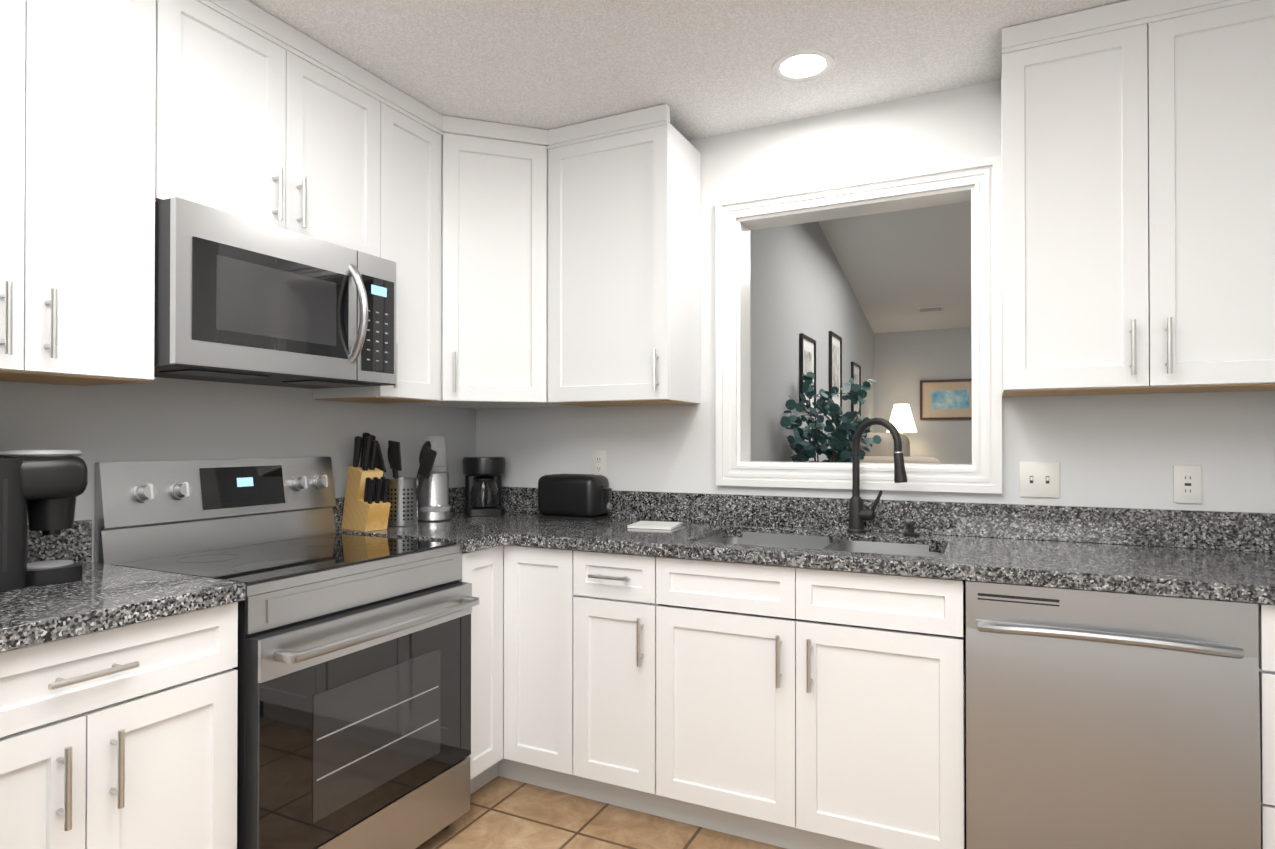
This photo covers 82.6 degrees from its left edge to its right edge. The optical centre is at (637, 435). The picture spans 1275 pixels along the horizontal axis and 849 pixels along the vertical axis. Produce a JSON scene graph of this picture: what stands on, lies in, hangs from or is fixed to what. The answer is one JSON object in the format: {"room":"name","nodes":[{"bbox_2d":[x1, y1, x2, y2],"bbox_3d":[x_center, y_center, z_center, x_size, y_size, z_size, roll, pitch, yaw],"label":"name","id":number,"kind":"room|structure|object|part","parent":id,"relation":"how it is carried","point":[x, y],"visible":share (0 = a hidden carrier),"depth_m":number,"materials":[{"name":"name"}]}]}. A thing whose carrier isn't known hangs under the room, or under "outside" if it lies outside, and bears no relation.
{"room":"kitchen","nodes":[
{"label":"kitchen","id":0,"kind":"room"},
{"bbox_2d":[0,377,475,562],"bbox_3d":[-1.787,0.027,1.446,0.120,2.460,4.420,0,0,26],"label":"wall","id":1,"kind":"structure","parent":0,"point":[163,419],"depth_m":2.25,"materials":[{"name":"grey paint"}]},
{"bbox_2d":[0,0,167,385],"bbox_3d":[-1.453,-0.668,1.621,0.325,1.062,0.536,0,0,26],"label":"upper cabinet","id":2,"kind":"object","parent":1,"relation":"attached to","point":[84,83],"depth_m":1.65,"materials":[{"name":"white paint"}]},
{"bbox_2d":[164,0,387,259],"bbox_3d":[-1.173,-0.889,2.192,0.325,0.612,0.728,0,0,26],"label":"upper cabinet","id":3,"kind":"object","parent":1,"relation":"attached to","point":[265,122],"depth_m":2.08,"materials":[{"name":"white paint"}]},
{"bbox_2d":[154,197,395,388],"bbox_3d":[-1.110,-0.370,2.156,0.461,0.412,0.722,0,0,26],"label":"over-the-range microwave","id":4,"kind":"object","parent":3,"relation":"attached to","point":[241,299],"visible":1,"depth_m":1.98,"materials":[{"name":"grey metal"}]},
{"bbox_2d":[313,84,443,403],"bbox_3d":[-0.946,-0.661,2.651,0.325,1.062,0.300,0,0,26],"label":"upper cabinet","id":5,"kind":"object","parent":1,"relation":"attached to","point":[415,130],"depth_m":2.60,"materials":[{"name":"white paint"}]},
{"bbox_2d":[503,546,503,753],"bbox_3d":[-0.625,0.767,2.987,0.596,0.761,0.617,0,0,26],"label":"strip","id":6,"kind":"object","parent":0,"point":[503,546],"depth_m":2.60,"materials":[{"name":"white paint"}]},
{"bbox_2d":[247,0,1127,140],"bbox_3d":[-0.369,-1.258,0.758,3.280,0.100,4.420,0,0,26],"label":"ceiling","id":7,"kind":"structure","parent":0,"point":[701,68],"depth_m":2.26,"materials":[{"name":"white paint"}]},
{"bbox_2d":[772,49,833,81],"bbox_3d":[0.535,-1.192,2.346,0.196,0.008,0.196,0,0,26],"label":"recessed light","id":8,"kind":"object","parent":7,"relation":"in","point":[806,64],"visible":1,"depth_m":2.34,"materials":[{"name":"white"}]},
{"bbox_2d":[415,776,966,848],"bbox_3d":[-0.369,1.277,0.741,3.280,0.050,4.420,0,0,26],"label":"floor","id":9,"kind":"structure","parent":0,"point":[504,813],"depth_m":2.34,"materials":[{"name":"beige tile"}]},
{"bbox_2d":[0,520,244,848],"bbox_3d":[-1.317,0.739,1.517,0.655,1.034,0.620,0,0,26],"label":"base cabinet","id":10,"kind":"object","parent":9,"relation":"on","point":[119,684],"depth_m":1.47,"materials":[{"name":"white paint"}]},
{"bbox_2d":[0,449,87,591],"bbox_3d":[-1.410,0.184,1.651,0.213,0.303,0.231,0,0,26],"label":"coffee brewer","id":11,"kind":"object","parent":10,"relation":"on","point":[43,489],"visible":1,"depth_m":1.62,"materials":[{"name":"black plastic"}]},
{"bbox_2d":[0,486,1274,651],"bbox_3d":[0.111,0.300,1.722,3.036,0.153,2.244,0,0,26],"label":"countertop","id":12,"kind":"structure","parent":10,"relation":"on","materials":[{"name":"grey stone"}]},
{"bbox_2d":[95,457,478,848],"bbox_3d":[-0.964,0.667,2.130,0.740,1.186,0.758,0,0,26],"label":"electric range","id":13,"kind":"object","parent":9,"relation":"on","point":[353,668],"visible":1,"depth_m":2.01,"materials":[{"name":"grey metal"}]},
{"bbox_2d":[333,494,507,794],"bbox_3d":[-0.791,0.746,2.579,0.660,1.034,0.190,0,0,26],"label":"base cabinet","id":14,"kind":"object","parent":9,"relation":"on","point":[481,539],"depth_m":2.52,"materials":[{"name":"white paint"}]},
{"bbox_2d":[341,432,390,531],"bbox_3d":[-0.988,0.165,2.645,0.180,0.353,0.088,0,0,36],"label":"knife block","id":15,"kind":"object","parent":14,"relation":"on","point":[366,506],"visible":1,"depth_m":2.61,"materials":[{"name":"brown wood"}]},
{"bbox_2d":[375,440,436,525],"bbox_3d":[-0.885,0.181,2.802,0.264,0.324,0.212,0,0,26],"label":"utensil holder","id":16,"kind":"object","parent":14,"relation":"on","point":[403,495],"visible":0.98,"depth_m":2.74,"materials":[{"name":"silver metal"}]},
{"bbox_2d":[449,486,1274,848],"bbox_3d":[0.455,0.745,2.420,3.036,1.034,0.684,0,0,26],"label":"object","id":17,"kind":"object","parent":9,"relation":"on","point":[786,672],"depth_m":2.21,"materials":[{"name":"white paint"}]},
{"bbox_2d":[418,435,450,520],"bbox_3d":[-0.833,0.171,2.966,0.140,0.346,0.140,0,0,26],"label":"blender","id":18,"kind":"object","parent":17,"relation":"on","point":[433,505],"visible":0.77,"depth_m":2.92,"materials":[{"name":"silver metal"}]},
{"bbox_2d":[422,435,447,472],"bbox_3d":[-0.833,0.074,2.966,0.111,0.152,0.111,0,0,26],"label":"cup","id":19,"kind":"object","parent":18,"relation":"on","point":[436,469],"depth_m":2.94,"materials":[{"name":"white"}]},
{"bbox_2d":[463,457,505,516],"bbox_3d":[-0.673,0.219,3.185,0.235,0.252,0.237,0,0,26],"label":"drip coffee maker","id":20,"kind":"object","parent":17,"relation":"on","point":[483,486],"visible":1,"depth_m":3.11,"materials":[{"name":"black plastic"}]},
{"bbox_2d":[538,474,611,520],"bbox_3d":[-0.253,0.254,3.014,0.312,0.182,0.160,0,0,26],"label":"toaster","id":21,"kind":"object","parent":17,"relation":"on","point":[580,497],"visible":1,"depth_m":2.95,"materials":[{"name":"black plastic"}]},
{"bbox_3d":[0.048,0.764,2.635,0.305,0.761,0.654,0,0,26],"label":"cab drawer door","id":22,"kind":"part","parent":17,"relation":"part of","materials":[{"name":"white paint"}]},
{"bbox_2d":[627,521,681,529],"bbox_3d":[0.068,0.338,2.733,0.170,0.009,0.170,0,0,18],"label":"trivet","id":23,"kind":"object","parent":17,"relation":"on","point":[655,525],"visible":1,"depth_m":2.68,"materials":[{"name":"white ceramic"}]},
{"bbox_2d":[656,556,965,848],"bbox_3d":[0.588,0.765,2.370,0.894,0.756,0.654,0,0,26],"label":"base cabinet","id":24,"kind":"object","parent":17,"relation":"in","point":[826,700],"depth_m":2.09,"materials":[{"name":"white paint"}]},
{"bbox_2d":[847,418,906,532],"bbox_3d":[0.827,0.140,2.503,0.062,0.402,0.232,0,0,-39],"label":"pull-down faucet","id":25,"kind":"object","parent":17,"relation":"on","point":[858,514],"visible":1,"depth_m":2.54,"materials":[{"name":"black metal"}]},
{"bbox_3d":[0.937,0.321,2.484,0.054,0.039,0.054,0,0,26],"label":"soap dispenser cap","id":26,"kind":"part","parent":17,"relation":"part of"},
{"bbox_2d":[966,580,1260,848],"bbox_3d":[1.252,0.822,2.012,0.602,0.876,0.634,0,0,26],"label":"dishwasher","id":27,"kind":"object","parent":9,"relation":"on","point":[1095,719],"visible":0.96,"depth_m":1.75,"materials":[{"name":"silver metal"}]},
{"bbox_2d":[750,221,873,461],"bbox_3d":[1.379,-0.515,5.666,0.120,3.600,5.700,0,0,26],"label":"wall","id":28,"kind":"structure","parent":0,"point":[799,283],"depth_m":4.82,"materials":[{"name":"grey paint"}]},
{"bbox_2d":[799,333,815,409],"bbox_3d":[1.215,-0.438,5.166,0.024,0.520,0.420,0,0,26],"label":"picture frame","id":29,"kind":"object","parent":28,"relation":"attached to","point":[807,353],"visible":0.58,"depth_m":5.12,"materials":[{"name":"black wood"}]},
{"bbox_2d":[829,331,841,409],"bbox_3d":[1.657,-0.532,6.064,0.024,0.620,0.450,0,0,26],"label":"picture frame","id":30,"kind":"object","parent":28,"relation":"attached to","point":[835,359],"visible":0.77,"depth_m":6.06,"materials":[{"name":"black"}]},
{"bbox_2d":[851,362,860,418],"bbox_3d":[2.098,-0.426,6.961,0.024,0.520,0.420,0,0,26],"label":"picture frame","id":31,"kind":"object","parent":28,"relation":"attached to","point":[856,372],"visible":0.56,"depth_m":6.97,"materials":[{"name":"black wood"}]},
{"bbox_2d":[476,79,1274,623],"bbox_3d":[1.167,-0.536,2.527,4.470,3.600,0.120,0,0,26],"label":"wall","id":32,"kind":"structure","parent":0,"point":[1122,451],"depth_m":2.57,"materials":[{"name":"white paint"}]},
{"bbox_2d":[440,116,547,403],"bbox_3d":[-0.545,-0.661,2.785,0.291,1.060,0.291,0,0,26],"label":"upper cabinet","id":33,"kind":"object","parent":32,"relation":"attached to","point":[494,210],"depth_m":2.78,"materials":[{"name":"white paint"}]},
{"bbox_2d":[592,451,605,476],"bbox_3d":[-0.165,0.123,3.105,0.070,0.116,0.008,0,0,26],"label":"duplex electrical outlet","id":34,"kind":"object","parent":32,"relation":"attached to","point":[598,462],"visible":0.85,"depth_m":3.10,"materials":[{"name":"white plastic"}]},
{"bbox_2d":[548,104,700,406],"bbox_3d":[-0.050,-0.660,2.876,0.515,1.062,0.325,0,0,26],"label":"upper cabinet","id":35,"kind":"object","parent":32,"relation":"attached to","point":[548,268],"depth_m":2.74,"materials":[{"name":"white paint"}]},
{"bbox_2d":[716,155,1001,493],"bbox_3d":[0.793,-0.367,2.701,1.005,1.125,0.159,0,0,26],"label":"window frame","id":36,"kind":"structure","parent":32,"relation":"attached to","point":[976,183],"depth_m":2.63,"materials":[{"name":"white wood"}]},
{"bbox_2d":[1019,462,1059,497],"bbox_3d":[1.315,0.145,2.372,0.116,0.116,0.016,0,0,26],"label":"toggle light switch","id":37,"kind":"object","parent":32,"relation":"attached to","point":[1039,479],"visible":1,"depth_m":2.37,"materials":[{"name":"white plastic"}]},
{"bbox_2d":[1001,0,1274,396],"bbox_3d":[1.466,-0.665,2.123,0.715,1.062,0.339,0,0,26],"label":"upper cabinet","id":38,"kind":"object","parent":32,"relation":"attached to","point":[1138,136],"depth_m":1.99,"materials":[{"name":"white paint"}]},
{"bbox_2d":[1173,465,1201,503],"bbox_3d":[1.670,0.149,2.202,0.070,0.116,0.009,0,0,26],"label":"outlet","id":39,"kind":"object","parent":32,"relation":"attached to","point":[1187,484],"visible":1,"depth_m":2.20,"materials":[{"name":"white plastic"}]},
{"bbox_2d":[818,201,970,332],"bbox_3d":[2.878,-1.660,4.936,3.460,1.040,5.700,0,0,26],"label":"ceiling","id":40,"kind":"structure","parent":0,"point":[899,268],"depth_m":6.17,"materials":[{"name":"white paint"}]},
{"bbox_2d":[917,306,943,311],"bbox_3d":[2.903,-1.251,7.182,0.240,0.012,0.120,0,-10,26],"label":"ceiling vent","id":41,"kind":"object","parent":40,"relation":"in","point":[931,308],"visible":0.96,"depth_m":7.17,"materials":[{"name":"white metal"}]},
{"bbox_2d":[874,327,971,463],"bbox_3d":[4.109,-0.503,7.432,3.220,3.600,0.120,0,0,26],"label":"wall","id":42,"kind":"structure","parent":0,"point":[905,362],"depth_m":7.86,"materials":[{"name":"grey paint"}]},
{"bbox_2d":[920,379,971,419],"bbox_3d":[3.332,-0.381,7.732,0.600,0.430,0.024,0,0,26],"label":"framed picture","id":43,"kind":"object","parent":42,"relation":"attached to","point":[948,399],"visible":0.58,"depth_m":7.75,"materials":[{"name":"brown wood"}]},
{"bbox_3d":[2.878,1.305,4.916,3.460,0.050,5.700,0,0,26],"label":"floor","id":44,"kind":"structure","parent":0,"visible":0},
{"bbox_2d":[780,372,881,462],"bbox_3d":[1.242,0.419,4.573,0.500,1.715,0.868,0,0,26],"label":"eucalyptus tree","id":45,"kind":"object","parent":44,"relation":"on","point":[839,437],"visible":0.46,"depth_m":4.52,"materials":[{"name":"teal plant"}]},
{"bbox_2d":[860,433,940,463],"bbox_3d":[2.349,0.635,6.496,0.800,1.309,1.960,0,0,26],"label":"sofa","id":46,"kind":"object","parent":44,"relation":"on","point":[882,451],"visible":0.08,"depth_m":5.83,"materials":[{"name":"beige fabric"}]},
{"bbox_3d":[2.802,0.933,7.687,0.540,0.729,0.540,0,0,26],"label":"side table","id":47,"kind":"object","parent":44,"relation":"on","visible":0},
{"bbox_2d":[887,404,916,433],"bbox_3d":[2.802,0.118,7.692,0.310,0.899,0.310,0,0,26],"label":"table lamp","id":48,"kind":"object","parent":47,"relation":"on","point":[901,419],"visible":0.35,"depth_m":7.60,"materials":[{"name":"white fabric"}]}
]}

